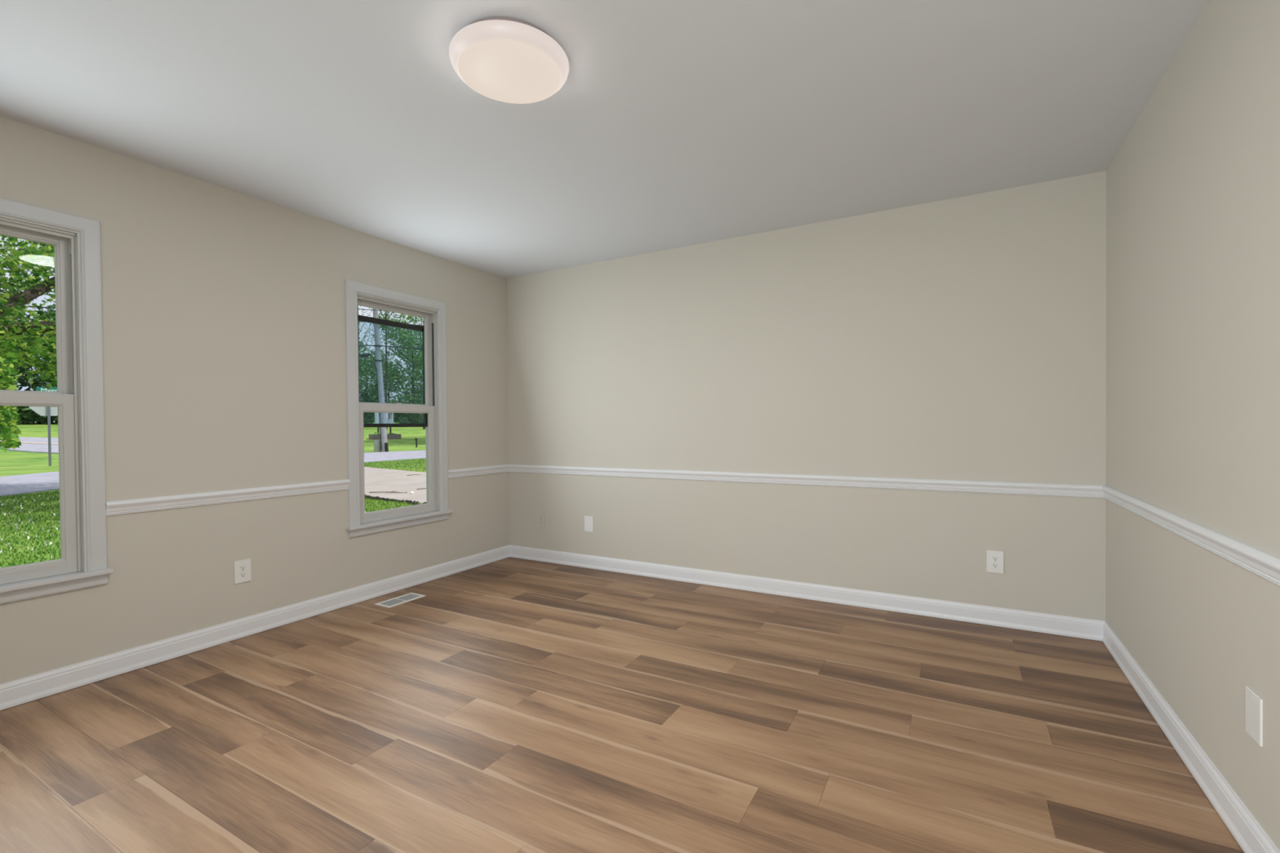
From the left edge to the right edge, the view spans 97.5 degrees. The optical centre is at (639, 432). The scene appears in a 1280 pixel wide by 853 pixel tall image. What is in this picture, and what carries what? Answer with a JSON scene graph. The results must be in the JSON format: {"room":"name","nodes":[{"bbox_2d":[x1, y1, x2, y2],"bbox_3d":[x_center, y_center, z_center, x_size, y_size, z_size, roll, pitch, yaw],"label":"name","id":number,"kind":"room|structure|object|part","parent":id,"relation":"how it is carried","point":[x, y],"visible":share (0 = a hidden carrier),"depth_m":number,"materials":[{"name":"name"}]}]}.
{"room":"empty room","nodes":[
{"label":"empty room","id":0,"kind":"room"},
{"bbox_2d":[0,115,509,684],"bbox_3d":[-2.381,-0.067,2.885,0.138,2.690,4.990,0,1,29],"label":"wall","id":1,"kind":"structure","parent":0,"point":[224,309],"depth_m":3.00,"materials":[{"name":"beige paint"}]},
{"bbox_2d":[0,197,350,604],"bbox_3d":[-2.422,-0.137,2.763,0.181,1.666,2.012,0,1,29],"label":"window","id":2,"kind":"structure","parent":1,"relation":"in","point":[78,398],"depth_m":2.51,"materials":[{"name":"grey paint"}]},
{"bbox_3d":[-2.683,0.592,2.248,0.001,0.004,0.540,0,1,29],"label":"lift rail","id":3,"kind":"part","parent":2,"relation":"part of","materials":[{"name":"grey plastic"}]},
{"bbox_3d":[-2.740,-0.496,2.261,0.032,0.746,0.646,0,1,29],"label":"sash","id":4,"kind":"part","parent":2,"relation":"part of","materials":[{"name":"grey plastic"}]},
{"bbox_3d":[-2.700,0.232,2.251,0.030,0.798,0.646,0,1,29],"label":"sash","id":5,"kind":"part","parent":2,"relation":"part of","materials":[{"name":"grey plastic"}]},
{"bbox_2d":[234,558,251,584],"bbox_3d":[-2.184,0.762,3.084,0.008,0.124,0.082,0,1,29],"label":"wall outlet","id":6,"kind":"object","parent":1,"relation":"attached to","point":[242,570],"visible":1,"depth_m":3.08,"materials":[{"name":"white plastic"}]},
{"bbox_2d":[239,564,246,570],"bbox_3d":[-2.182,0.743,3.083,0.002,0.028,0.034,0,1,29],"label":"receptacle","id":7,"kind":"object","parent":6,"relation":"attached to","point":[242,567],"depth_m":3.08,"materials":[{"name":"white plastic"}]},
{"bbox_2d":[240,572,246,577],"bbox_3d":[-2.182,0.782,3.083,0.002,0.028,0.034,0,1,29],"label":"receptacle","id":8,"kind":"object","parent":6,"relation":"attached to","point":[242,575],"depth_m":3.08,"materials":[{"name":"white plastic"}]},
{"bbox_2d":[0,545,510,710],"bbox_3d":[-2.304,1.074,2.861,0.016,0.102,4.750,0,1,29],"label":"baseboard","id":9,"kind":"structure","parent":1,"relation":"attached to","point":[24,690],"depth_m":2.94,"materials":[{"name":"white paint"}]},
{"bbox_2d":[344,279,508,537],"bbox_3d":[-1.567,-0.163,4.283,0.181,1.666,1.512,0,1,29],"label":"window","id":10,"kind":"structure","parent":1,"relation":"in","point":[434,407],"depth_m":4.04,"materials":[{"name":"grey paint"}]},
{"bbox_3d":[-1.792,-0.420,4.017,0.023,0.763,0.639,0,1,29],"label":"storm frame","id":11,"kind":"part","parent":10,"relation":"part of","materials":[{"name":"brown metal"}]},
{"bbox_3d":[-1.762,-0.526,4.000,0.032,0.746,0.646,0,1,29],"label":"sash","id":12,"kind":"part","parent":10,"relation":"part of","materials":[{"name":"grey plastic"}]},
{"bbox_3d":[-1.722,0.202,3.990,0.030,0.798,0.646,0,1,29],"label":"sash","id":13,"kind":"part","parent":10,"relation":"part of","materials":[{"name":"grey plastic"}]},
{"bbox_3d":[-1.705,0.562,3.987,0.001,0.004,0.540,0,1,29],"label":"lift rail","id":14,"kind":"part","parent":10,"relation":"part of","materials":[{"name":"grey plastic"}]},
{"bbox_2d":[0,0,1208,278],"bbox_3d":[-0.544,-1.363,1.829,4.101,0.100,4.750,0,1,29],"label":"ceiling","id":15,"kind":"structure","parent":0,"point":[672,124],"depth_m":2.26,"materials":[{"name":"white paint"}]},
{"bbox_2d":[448,17,568,103],"bbox_3d":[-0.448,-1.276,1.940,0.402,0.079,0.402,0,1,29],"label":"ceiling light","id":16,"kind":"object","parent":15,"relation":"attached to","point":[507,60],"visible":1,"depth_m":1.87,"materials":[{"name":"white"}]},
{"bbox_2d":[0,556,1244,852],"bbox_3d":[-0.523,1.127,1.861,4.101,0.001,4.750,0,1,29],"label":"floor","id":17,"kind":"structure","parent":0,"point":[513,705],"depth_m":2.07,"materials":[{"name":"brown wood"}]},
{"bbox_2d":[374,592,425,608],"bbox_3d":[-1.587,1.109,3.720,0.144,0.005,0.284,0,1,29],"label":"floor vent","id":18,"kind":"object","parent":17,"relation":"in","point":[402,599],"visible":1,"depth_m":3.71,"materials":[{"name":"white metal"}]},
{"bbox_2d":[506,170,1106,621],"bbox_3d":[0.660,-0.106,3.968,4.101,2.690,0.120,0,1,29],"label":"wall","id":19,"kind":"structure","parent":0,"point":[962,338],"depth_m":3.54,"materials":[{"name":"beige paint"}]},
{"bbox_2d":[537,513,544,527],"bbox_3d":[-0.836,0.742,4.751,0.070,0.114,0.008,0,1,29],"label":"wall outlet","id":20,"kind":"object","parent":19,"relation":"attached to","point":[540,516],"visible":1,"depth_m":4.75,"materials":[{"name":"beige paint"}]},
{"bbox_2d":[584,515,593,532],"bbox_3d":[-0.412,0.736,4.513,0.086,0.123,0.007,0,1,29],"label":"blank plate","id":21,"kind":"object","parent":19,"relation":"attached to","point":[588,521],"visible":1,"depth_m":4.51,"materials":[{"name":"white plastic"}]},
{"bbox_2d":[508,464,1104,497],"bbox_3d":[0.629,0.309,3.911,4.101,0.066,0.022,0,1,29],"label":"chair rail","id":22,"kind":"object","parent":19,"relation":"attached to","point":[980,486],"visible":0.98,"depth_m":3.54,"materials":[{"name":"white paint"}]},
{"bbox_2d":[509,544,1104,640],"bbox_3d":[0.636,1.036,3.923,4.101,0.102,0.016,0,1,29],"label":"baseboard","id":23,"kind":"structure","parent":19,"relation":"attached to","point":[1074,627],"depth_m":3.55,"materials":[{"name":"white paint"}]},
{"bbox_2d":[986,550,1004,573],"bbox_3d":[1.999,0.728,3.156,0.082,0.124,0.008,0,1,29],"label":"wall outlet","id":24,"kind":"object","parent":19,"relation":"attached to","point":[995,559],"visible":1,"depth_m":3.15,"materials":[{"name":"white plastic"}]},
{"bbox_2d":[991,555,999,561],"bbox_3d":[1.997,0.708,3.154,0.034,0.028,0.002,0,1,29],"label":"receptacle","id":25,"kind":"object","parent":24,"relation":"attached to","point":[994,558],"depth_m":3.15,"materials":[{"name":"white plastic"}]},
{"bbox_2d":[991,563,999,568],"bbox_3d":[1.998,0.747,3.154,0.034,0.028,0.002,0,1,29],"label":"receptacle","id":26,"kind":"object","parent":24,"relation":"attached to","point":[993,565],"depth_m":3.15,"materials":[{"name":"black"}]},
{"bbox_2d":[1105,0,1279,851],"bbox_3d":[1.306,-0.071,0.811,0.120,2.690,4.990,0,1,29],"label":"wall","id":27,"kind":"structure","parent":0,"point":[1193,202],"depth_m":1.77,"materials":[{"name":"beige paint"}]},
{"bbox_2d":[1101,485,1279,586],"bbox_3d":[1.248,0.343,0.851,0.022,0.066,4.750,0,1,29],"label":"chair rail","id":28,"kind":"object","parent":27,"relation":"attached to","point":[1265,565],"visible":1,"depth_m":1.71,"materials":[{"name":"white paint"}]},
{"bbox_2d":[1102,621,1279,852],"bbox_3d":[1.256,1.071,0.859,0.016,0.102,4.750,0,1,29],"label":"baseboard","id":29,"kind":"structure","parent":27,"relation":"attached to","point":[1245,828],"depth_m":1.80,"materials":[{"name":"white paint"}]},
{"bbox_2d":[1244,686,1263,746],"bbox_3d":[1.601,0.739,1.463,0.007,0.121,0.086,0,1,29],"label":"blank plate","id":30,"kind":"object","parent":27,"relation":"attached to","point":[1254,703],"visible":1,"depth_m":1.46,"materials":[{"name":"white plastic"}]},
{"label":"outside","id":31,"kind":"structure","parent":0,"visible":0},
{"bbox_2d":[364,466,426,503],"bbox_3d":[-5.320,1.130,12.067,16.122,0.060,4.329,0,1,41],"label":"concrete driveway","id":32,"kind":"structure","parent":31,"point":[380,481],"depth_m":12.05,"materials":[{"name":"beige concrete"}]},
{"bbox_2d":[368,490,407,493],"bbox_3d":[-4.612,1.099,10.372,0.782,0.026,0.241,0,1,19],"label":"twig","id":33,"kind":"object","parent":32,"relation":"on","point":[395,491],"visible":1,"depth_m":10.33,"materials":[{"name":"brown wood"}]},
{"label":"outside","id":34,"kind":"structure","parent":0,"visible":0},
{"bbox_2d":[0,422,426,567],"bbox_3d":[-40.727,-0.488,55.569,118.362,2.680,169.500,0,1,29],"label":"lawn","id":35,"kind":"structure","parent":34,"point":[11,462],"depth_m":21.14,"materials":[{"name":"green plant"}]},
{"bbox_2d":[0,235,57,452],"bbox_3d":[-10.289,-3.052,8.691,8.203,8.582,10.033,0,1,40],"label":"maple tree","id":36,"kind":"object","parent":35,"relation":"on","point":[14,303],"visible":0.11,"depth_m":7.80,"materials":[{"name":"green plant"}]},
{"bbox_2d":[0,289,57,424],"bbox_3d":[-67.775,-8.016,59.288,12.365,16.040,13.387,0,1,29],"label":"tree","id":37,"kind":"object","parent":35,"relation":"on","point":[51,310],"visible":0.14,"depth_m":60.11,"materials":[{"name":"green plant"}]},
{"bbox_2d":[0,303,57,424],"bbox_3d":[-61.926,-7.162,61.959,11.942,14.770,12.351,0,1,29],"label":"tree","id":38,"kind":"object","parent":35,"relation":"on","point":[24,381],"visible":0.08,"depth_m":59.44,"materials":[{"name":"green plant"}]},
{"bbox_2d":[0,495,60,568],"bbox_3d":[-8.038,1.173,7.898,8.103,0.045,4.409,0,1,29],"label":"flowers","id":39,"kind":"object","parent":35,"relation":"on","point":[15,524],"visible":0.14,"depth_m":7.24,"materials":[{"name":"white plant"}]},
{"bbox_2d":[29,382,57,466],"bbox_3d":[-20.244,-0.235,19.360,0.071,2.960,1.115,0,1,43],"label":"stop sign","id":40,"kind":"object","parent":35,"relation":"on","point":[42,411],"visible":0.26,"depth_m":19.26,"materials":[{"name":"grey metal"}]},
{"bbox_3d":[-20.346,-1.033,19.298,0.004,0.910,0.910,0,1,44],"label":"octagon panel","id":41,"kind":"part","parent":40,"relation":"part of","materials":[{"name":"silver metal"}]},
{"bbox_3d":[-20.172,-1.456,19.387,0.005,0.200,0.940,0,1,43],"label":"name blade","id":42,"kind":"part","parent":40,"relation":"part of","materials":[{"name":"green metal"}]},
{"bbox_3d":[-20.314,-0.233,19.285,0.050,2.960,0.070,0,1,44],"label":"post","id":43,"kind":"part","parent":40,"relation":"part of","materials":[{"name":"grey metal"}]},
{"bbox_2d":[359,360,377,422],"bbox_3d":[-44.735,-5.918,84.668,11.170,10.978,11.530,0,1,29],"label":"tree","id":44,"kind":"object","parent":35,"relation":"on","point":[363,384],"visible":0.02,"depth_m":84.75,"materials":[{"name":"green plant"}]},
{"bbox_2d":[358,308,388,452],"bbox_3d":[-13.475,-4.124,28.305,1.460,10.816,0.518,-1,1,-9],"label":"utility pole","id":45,"kind":"object","parent":35,"relation":"on","point":[384,442],"visible":0.71,"depth_m":28.25,"materials":[{"name":"grey wood"}]},
{"bbox_2d":[1,291,388,311],"bbox_3d":[-13.322,-6.148,28.228,67.872,0.485,0.032,-1,1,-23],"label":"power line","id":46,"kind":"object","parent":45,"relation":"attached to","point":[2,291],"visible":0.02,"depth_m":28.12,"materials":[{"name":"black"}]},
{"bbox_2d":[22,305,423,326],"bbox_3d":[-13.283,-5.572,28.228,67.872,0.455,0.052,-1,1,-23],"label":"power line","id":47,"kind":"object","parent":45,"relation":"attached to","point":[23,305],"visible":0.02,"depth_m":23.41,"materials":[{"name":"black"}]},
{"bbox_2d":[25,334,422,349],"bbox_3d":[-13.204,-4.373,28.228,67.873,0.459,0.056,-1,1,-23],"label":"power line","id":48,"kind":"object","parent":45,"relation":"attached to","point":[25,335],"visible":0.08,"depth_m":28.37,"materials":[{"name":"black"}]},
{"bbox_2d":[359,339,395,423],"bbox_3d":[-35.336,-6.049,71.422,8.246,11.720,9.446,-1,1,-20],"label":"tree","id":49,"kind":"object","parent":35,"relation":"on","point":[373,399],"visible":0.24,"depth_m":71.26,"materials":[{"name":"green plant"}]},
{"bbox_2d":[357,305,396,402],"bbox_3d":[-29.729,-9.988,59.208,7.863,19.180,7.347,0,1,29],"label":"tree","id":50,"kind":"object","parent":35,"relation":"on","point":[357,305],"visible":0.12,"depth_m":58.95,"materials":[{"name":"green plant"}]},
{"bbox_2d":[373,440,381,452],"bbox_3d":[-13.293,0.662,28.421,0.350,0.620,0.350,0,1,29],"label":"post","id":51,"kind":"object","parent":35,"relation":"on","point":[377,448],"visible":0.94,"depth_m":28.28,"materials":[{"name":"grey concrete"}]},
{"bbox_2d":[374,412,393,434],"bbox_3d":[-19.142,-0.706,41.990,1.300,2.450,0.103,-1,1,-24],"label":"sign board","id":52,"kind":"object","parent":35,"relation":"on","point":[389,416],"visible":0.46,"depth_m":42.03,"materials":[{"name":"white metal"}]},
{"bbox_3d":[-19.148,-1.291,41.984,1.240,1.220,0.080,-1,1,-24],"label":"panel","id":53,"kind":"part","parent":52,"relation":"part of","materials":[{"name":"white metal"}]},
{"bbox_2d":[368,432,401,439],"bbox_3d":[-18.791,0.286,41.352,2.160,0.660,0.900,-1,1,-24],"label":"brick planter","id":54,"kind":"object","parent":35,"relation":"on","point":[377,436],"visible":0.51,"depth_m":41.02,"materials":[{"name":"grey brick"}]},
{"bbox_2d":[359,351,417,422],"bbox_3d":[-40.548,-6.725,88.096,10.787,12.343,9.986,0,1,29],"label":"tree","id":55,"kind":"object","parent":35,"relation":"on","point":[392,391],"visible":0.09,"depth_m":87.42,"materials":[{"name":"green plant"}]},
{"bbox_2d":[357,306,423,429],"bbox_3d":[-25.934,-10.308,56.202,7.307,20.082,7.856,0,1,14],"label":"tree","id":56,"kind":"object","parent":35,"relation":"on","point":[386,314],"visible":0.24,"depth_m":56.33,"materials":[{"name":"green plant"}]},
{"bbox_2d":[364,494,426,505],"bbox_3d":[-5.000,1.132,9.965,5.411,0.055,0.264,0,1,35],"label":"soil edge","id":57,"kind":"object","parent":35,"relation":"on","point":[366,496],"visible":0.25,"depth_m":9.28,"materials":[{"name":"black soil"}]},
{"bbox_2d":[373,313,422,423],"bbox_3d":[-29.064,-7.762,70.097,9.735,15.060,10.014,-1,1,-15],"label":"tree","id":58,"kind":"object","parent":35,"relation":"on","point":[402,418],"visible":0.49,"depth_m":68.51,"materials":[{"name":"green plant"}]},
{"bbox_2d":[379,309,425,429],"bbox_3d":[-21.917,-9.901,55.989,8.266,19.333,6.914,0,1,26],"label":"tree","id":59,"kind":"object","parent":35,"relation":"on","point":[388,315],"visible":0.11,"depth_m":55.08,"materials":[{"name":"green plant"}]},
{"bbox_2d":[389,358,422,403],"bbox_3d":[-33.965,-7.302,90.028,11.217,12.965,11.906,0,1,0],"label":"tree","id":60,"kind":"object","parent":35,"relation":"on","point":[404,358],"visible":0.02,"depth_m":88.23,"materials":[{"name":"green plant"}]},
{"bbox_2d":[399,345,422,423],"bbox_3d":[-26.027,-6.389,73.678,9.463,12.328,10.046,0,1,-2],"label":"tree","id":61,"kind":"object","parent":35,"relation":"on","point":[421,351],"visible":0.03,"depth_m":71.72,"materials":[{"name":"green plant"}]},
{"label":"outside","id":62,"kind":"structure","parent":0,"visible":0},
{"bbox_2d":[0,436,58,453],"bbox_3d":[-42.931,0.282,33.558,59.100,1.879,16.949,0,1,29],"label":"road","id":63,"kind":"structure","parent":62,"point":[37,445],"depth_m":30.54,"materials":[{"name":"grey asphalt"}]},
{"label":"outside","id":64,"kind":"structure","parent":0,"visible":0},
{"bbox_2d":[0,450,426,496],"bbox_3d":[-8.785,0.725,23.953,10.961,0.614,54.361,0,1,26],"label":"street","id":65,"kind":"structure","parent":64,"point":[33,482],"depth_m":14.00,"materials":[{"name":"grey asphalt"}]}
]}

